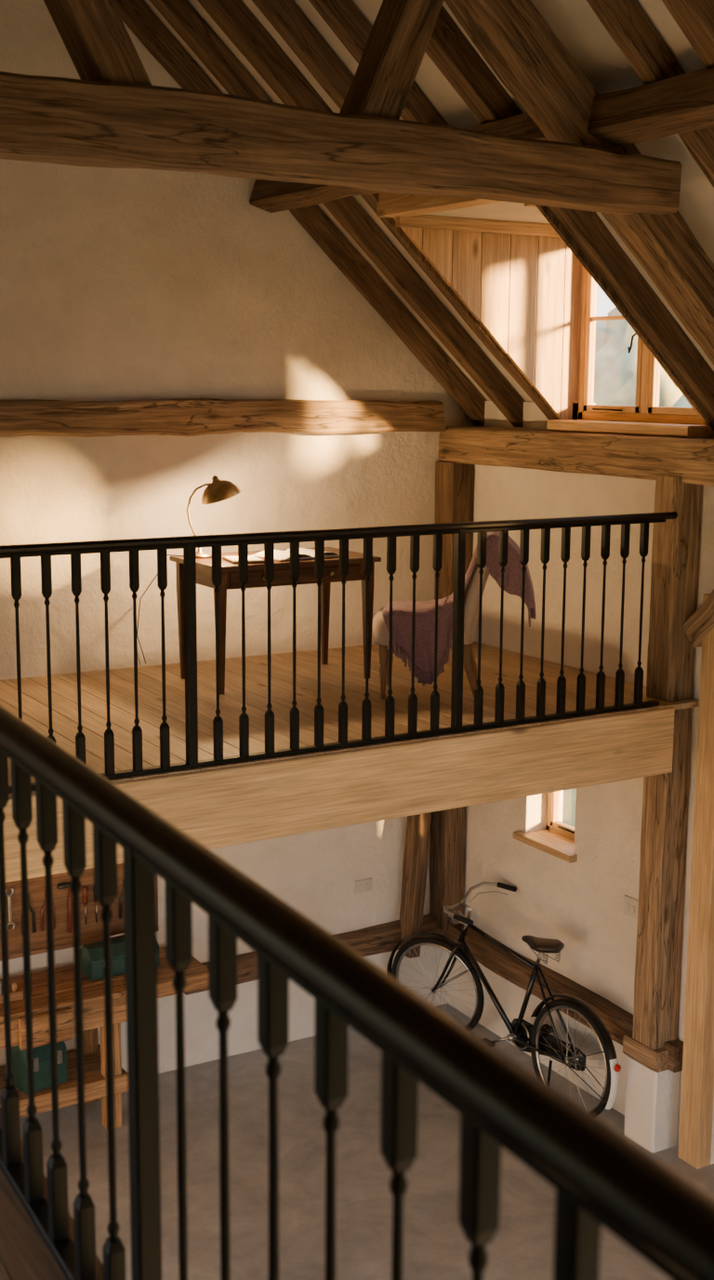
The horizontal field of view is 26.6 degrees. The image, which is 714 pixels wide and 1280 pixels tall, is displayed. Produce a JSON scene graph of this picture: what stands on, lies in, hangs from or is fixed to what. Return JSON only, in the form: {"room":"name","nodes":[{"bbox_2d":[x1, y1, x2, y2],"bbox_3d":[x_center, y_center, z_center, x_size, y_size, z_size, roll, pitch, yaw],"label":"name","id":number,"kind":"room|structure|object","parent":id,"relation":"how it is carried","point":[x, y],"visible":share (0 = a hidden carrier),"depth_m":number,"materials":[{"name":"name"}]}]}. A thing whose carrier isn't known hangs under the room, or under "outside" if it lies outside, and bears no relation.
{"room":"barn loft","nodes":[
{"label":"barn loft","id":0,"kind":"room"},
{"bbox_2d":[0,0,474,979],"bbox_3d":[-2.146,-0.766,8.722,7.200,7.280,0.300,-5,11,-30],"label":"wall","id":1,"kind":"structure","parent":0,"point":[116,284],"depth_m":9.09,"materials":[{"name":"paint"}]},
{"bbox_2d":[0,863,159,960],"bbox_3d":[-2.147,1.486,8.916,2.070,0.865,0.040,-5,11,-30],"label":"board","id":2,"kind":"object","parent":1,"relation":"attached to","point":[92,932],"visible":0.2,"depth_m":9.14,"materials":[{"name":"brown wood"}]},
{"bbox_2d":[6,880,123,934],"bbox_3d":[-2.085,1.574,8.934,1.803,0.563,0.041,-5,11,-30],"label":"tools","id":3,"kind":"object","parent":2,"relation":"attached to","point":[63,886],"visible":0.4,"depth_m":9.12,"materials":[{"name":"metal"}]},
{"bbox_2d":[136,573,157,664],"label":"power cord","id":4,"kind":"object","parent":1,"relation":"on","point":[156,574],"depth_m":9.12,"materials":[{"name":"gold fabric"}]},
{"bbox_2d":[0,398,446,437],"bbox_3d":[-2.134,-1.246,8.446,6.220,0.243,0.179,-5,11,-30],"label":"wooden beam","id":5,"kind":"structure","parent":1,"relation":"attached to","point":[181,417],"depth_m":9.10,"materials":[{"name":"brown wood"}]},
{"bbox_2d":[0,945,448,1073],"bbox_3d":[-2.080,2.591,9.147,6.400,0.520,0.050,-5,11,-30],"label":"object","id":6,"kind":"structure","parent":1,"relation":"attached to","point":[202,1035],"depth_m":9.88,"materials":[{"name":"paint"}]},
{"bbox_2d":[184,914,444,995],"bbox_3d":[-0.230,2.088,10.127,2.050,0.168,0.147,-5,11,-30],"label":"trim","id":7,"kind":"structure","parent":1,"relation":"attached to","point":[383,938],"depth_m":10.25,"materials":[{"name":"brown wood"}]},
{"bbox_2d":[400,812,431,958],"bbox_3d":[0.419,1.289,10.269,0.260,1.753,0.214,-5,11,-30],"label":"stud","id":8,"kind":"object","parent":7,"relation":"on","point":[416,856],"visible":0.52,"depth_m":10.25,"materials":[{"name":"brown wood"}]},
{"bbox_2d":[353,878,373,893],"bbox_3d":[0.044,1.675,10.278,0.140,0.090,0.022,-5,11,-30],"label":"wall socket","id":9,"kind":"object","parent":1,"relation":"attached to","point":[364,885],"visible":1,"depth_m":10.27,"materials":[{"name":"white plastic"}]},
{"bbox_2d":[429,461,473,931],"bbox_3d":[0.641,0.406,10.308,0.197,3.230,0.204,-5,11,-30],"label":"post","id":10,"kind":"object","parent":1,"relation":"attached to","point":[454,481],"visible":0.41,"depth_m":10.35,"materials":[{"name":"brown wood"}]},
{"bbox_2d":[0,640,699,1279],"bbox_3d":[0.456,1.124,4.572,6.400,0.300,9.950,-5,11,-30],"label":"floor","id":11,"kind":"structure","parent":0,"point":[34,694],"depth_m":8.14,"materials":[{"name":"brown wood"}]},
{"bbox_2d":[169,546,381,694],"bbox_3d":[-0.476,-0.130,8.811,1.060,0.720,0.620,-5,11,-30],"label":"writing desk","id":12,"kind":"object","parent":11,"relation":"on","point":[229,570],"visible":0.73,"depth_m":8.63,"materials":[{"name":"brown wood"}]},
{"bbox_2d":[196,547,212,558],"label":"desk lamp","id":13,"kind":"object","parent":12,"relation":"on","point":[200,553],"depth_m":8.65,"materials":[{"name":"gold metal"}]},
{"bbox_2d":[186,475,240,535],"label":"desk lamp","id":14,"kind":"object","parent":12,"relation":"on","point":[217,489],"depth_m":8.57,"materials":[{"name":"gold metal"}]},
{"bbox_2d":[222,555,264,564],"bbox_3d":[-0.640,-0.453,8.502,0.180,0.018,0.250,-3,10,-19],"label":"notebook","id":15,"kind":"object","parent":12,"relation":"on","point":[252,559],"visible":0.83,"depth_m":8.43,"materials":[{"name":"paper"}]},
{"bbox_2d":[252,547,339,561],"bbox_3d":[-0.344,-0.500,8.743,0.470,0.034,0.320,-7,12,-37],"label":"open book","id":16,"kind":"object","parent":12,"relation":"on","point":[305,553],"visible":0.59,"depth_m":8.67,"materials":[{"name":"paper"}]},
{"bbox_2d":[0,511,678,792],"bbox_3d":[-0.274,0.013,7.005,4.610,1.052,0.055,-5,11,-30],"label":"balustrade","id":17,"kind":"object","parent":11,"relation":"on","point":[189,544],"visible":0.98,"depth_m":7.10,"materials":[{"name":"black metal"}]},
{"bbox_2d":[3,706,675,882],"bbox_3d":[-0.955,0.789,6.709,6.175,0.365,0.090,-5,11,-30],"label":"beam","id":18,"kind":"structure","parent":11,"relation":"attached to","point":[219,807],"depth_m":7.30,"materials":[{"name":"brown wood"}]},
{"bbox_2d":[0,705,713,1279],"bbox_3d":[-0.399,0.773,2.598,0.066,1.048,7.385,-5,11,-28],"label":"balustrade","id":19,"kind":"object","parent":11,"relation":"on","point":[599,1177],"visible":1,"depth_m":2.06,"materials":[{"name":"black metal"}]},
{"bbox_2d":[373,562,489,699],"bbox_3d":[0.436,-0.123,8.405,0.682,0.864,0.501,1,10,5],"label":"upholstered chair","id":20,"kind":"object","parent":11,"relation":"on","point":[380,633],"visible":0.48,"depth_m":8.22,"materials":[{"name":"fabric"}]},
{"bbox_2d":[382,531,536,686],"bbox_3d":[0.560,-0.183,8.245,0.842,0.821,0.414,2,10,9],"label":"throw blanket","id":21,"kind":"object","parent":20,"relation":"on","point":[402,610],"visible":0.77,"depth_m":8.12,"materials":[{"name":"fabric"}]},
{"bbox_2d":[0,0,713,365],"bbox_3d":[-0.410,-2.027,5.649,6.838,3.234,0.363,-5,11,-30],"label":"roof truss","id":22,"kind":"object","parent":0,"point":[113,116],"depth_m":5.82,"materials":[{"name":"brown wood"}]},
{"bbox_2d":[19,1003,713,1279],"bbox_3d":[0.438,3.686,5.013,7.200,0.200,10.750,-5,11,-30],"label":"floor","id":23,"kind":"structure","parent":0,"point":[436,1246],"depth_m":8.34,"materials":[{"name":"concrete"}]},
{"bbox_2d":[0,946,208,1129],"bbox_3d":[-2.067,2.490,8.672,2.560,0.880,0.700,-5,11,-30],"label":"workbench","id":24,"kind":"object","parent":23,"relation":"on","point":[196,976],"visible":0.48,"depth_m":8.82,"materials":[{"name":"brown wood"}]},
{"bbox_2d":[0,981,23,1003],"bbox_3d":[-2.039,2.002,8.626,0.240,0.132,0.070,-5,11,-30],"label":"plane","id":25,"kind":"object","parent":24,"relation":"on","point":[16,993],"visible":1,"depth_m":8.65,"materials":[{"name":"brown wood"}]},
{"bbox_2d":[11,1040,67,1094],"bbox_3d":[-1.868,2.416,8.798,0.272,0.342,0.258,-8,13,-41],"label":"toolbox","id":26,"kind":"object","parent":24,"relation":"on","point":[42,1074],"visible":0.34,"depth_m":8.71,"materials":[{"name":"green metal"}]},
{"bbox_2d":[80,933,159,981],"bbox_3d":[-1.436,1.879,9.104,0.452,0.222,0.218,-6,12,-33],"label":"toolbox","id":27,"kind":"object","parent":24,"relation":"on","point":[92,953],"visible":0.34,"depth_m":8.99,"materials":[{"name":"green metal"}]},
{"bbox_2d":[386,881,621,1117],"bbox_3d":[0.983,2.241,9.592,0.617,1.100,2.074,-5,11,-30],"label":"bicycle","id":28,"kind":"object","parent":23,"relation":"on","point":[536,1039],"visible":0.88,"depth_m":9.34,"materials":[{"name":"metal"}]},
{"bbox_2d":[624,1055,680,1152],"bbox_3d":[1.726,2.688,8.814,0.200,0.495,0.260,-5,11,-30],"label":"plinth","id":29,"kind":"object","parent":23,"relation":"on","point":[652,1098],"visible":0.85,"depth_m":8.72,"materials":[{"name":"paint"}]},
{"bbox_2d":[623,475,703,1072],"bbox_3d":[1.732,0.774,8.480,0.218,3.381,0.280,-5,11,-30],"label":"post","id":30,"kind":"object","parent":23,"relation":"on","point":[676,542],"visible":0.92,"depth_m":8.42,"materials":[{"name":"brown wood"}]},
{"bbox_2d":[682,588,713,647],"bbox_3d":[1.991,-0.405,7.944,0.110,0.970,0.660,-5,11,-30],"label":"knee brace","id":31,"kind":"object","parent":30,"relation":"attached to","point":[697,627],"visible":0.89,"depth_m":8.13,"materials":[{"name":"brown wood"}]},
{"bbox_2d":[112,0,713,426],"bbox_3d":[0.424,-1.899,4.098,7.041,3.376,9.779,-5,11,-30],"label":"roof","id":32,"kind":"structure","parent":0,"point":[626,21],"depth_m":7.90,"materials":[{"name":"brown wood"}]},
{"bbox_2d":[249,66,713,213],"bbox_3d":[1.964,-1.949,4.936,0.221,0.214,9.930,-5,11,-30],"label":"purlin","id":33,"kind":"object","parent":32,"relation":"attached to","point":[685,102],"visible":0.41,"depth_m":6.25,"materials":[{"name":"brown wood"}]},
{"bbox_2d":[376,192,713,434],"bbox_3d":[1.152,-1.852,8.358,1.614,1.610,1.370,-5,11,-30],"label":"dormer","id":34,"kind":"object","parent":32,"relation":"attached to","point":[513,269],"visible":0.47,"depth_m":8.86,"materials":[{"name":"brown wood"}]},
{"bbox_2d":[577,266,706,425],"bbox_3d":[1.674,-1.832,8.675,0.130,1.150,1.210,-5,11,-30],"label":"window","id":35,"kind":"structure","parent":34,"relation":"attached to","point":[646,408],"depth_m":8.94,"materials":[{"name":"brown wood"}]},
{"bbox_2d":[143,0,713,401],"bbox_3d":[0.498,-1.923,4.060,7.450,3.520,9.950,-5,11,-30],"label":"ceiling","id":36,"kind":"structure","parent":0,"point":[575,23],"depth_m":7.01,"materials":[{"name":"paint"}]},
{"bbox_2d":[464,400,713,1164],"bbox_3d":[3.336,1.223,6.319,0.300,4.250,9.950,-5,11,-30],"label":"wall","id":37,"kind":"structure","parent":0,"point":[580,904],"depth_m":9.31,"materials":[{"name":"paint"}]},
{"bbox_2d":[447,951,627,1115],"bbox_3d":[1.195,2.504,9.843,0.050,0.500,2.080,-5,11,-30],"label":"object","id":38,"kind":"structure","parent":37,"relation":"attached to","point":[511,996],"depth_m":9.88,"materials":[{"name":"paint"}]},
{"bbox_2d":[512,790,577,863],"bbox_3d":[1.306,1.020,9.653,0.310,0.630,0.590,-5,11,-30],"label":"window","id":39,"kind":"structure","parent":37,"relation":"in","point":[557,840],"depth_m":9.75,"materials":[{"name":"brown wood"}]},
{"bbox_2d":[444,923,683,1072],"bbox_3d":[1.262,2.222,9.603,0.156,0.165,2.330,-5,11,-30],"label":"wooden beam","id":40,"kind":"structure","parent":37,"relation":"attached to","point":[618,1020],"depth_m":9.55,"materials":[{"name":"brown wood"}]},
{"bbox_2d":[438,426,713,485],"bbox_3d":[3.188,-0.575,5.913,0.276,0.250,9.950,-5,11,-30],"label":"beam","id":41,"kind":"structure","parent":37,"relation":"attached to","point":[640,457],"depth_m":8.78,"materials":[{"name":"brown wood"}]},
{"bbox_2d":[546,419,713,438],"bbox_3d":[1.618,-1.229,8.748,0.340,0.065,1.230,-5,11,-30],"label":"trim","id":42,"kind":"structure","parent":37,"relation":"attached to","point":[649,429],"depth_m":8.54,"materials":[{"name":"brown wood"}]},
{"bbox_2d":[624,894,639,919],"bbox_3d":[1.634,1.592,8.972,0.022,0.120,0.130,-5,11,-30],"label":"wall socket","id":43,"kind":"object","parent":37,"relation":"attached to","point":[631,904],"visible":0.88,"depth_m":8.97,"materials":[{"name":"white plastic"}]},
{"bbox_2d":[678,593,713,1168],"bbox_3d":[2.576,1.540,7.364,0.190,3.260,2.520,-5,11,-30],"label":"post","id":44,"kind":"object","parent":37,"relation":"in","point":[698,1074],"depth_m":8.37,"materials":[{"name":"brown wood"}]},
{"label":"outside","id":45,"kind":"structure","parent":0,"visible":0},
{"bbox_2d":[562,787,576,826],"bbox_3d":[6.029,3.009,10.051,120.000,0.001,130.000,-5,11,-30],"label":"meadow","id":46,"kind":"structure","parent":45,"point":[569,795],"depth_m":16.66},
{"bbox_2d":[593,306,692,407],"bbox_3d":[9.307,-3.252,29.148,12.181,7.132,39.293,-5,11,-30],"label":"trees","id":47,"kind":"object","parent":46,"relation":"on","point":[615,368],"visible":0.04,"depth_m":29.25,"materials":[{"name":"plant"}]}
]}

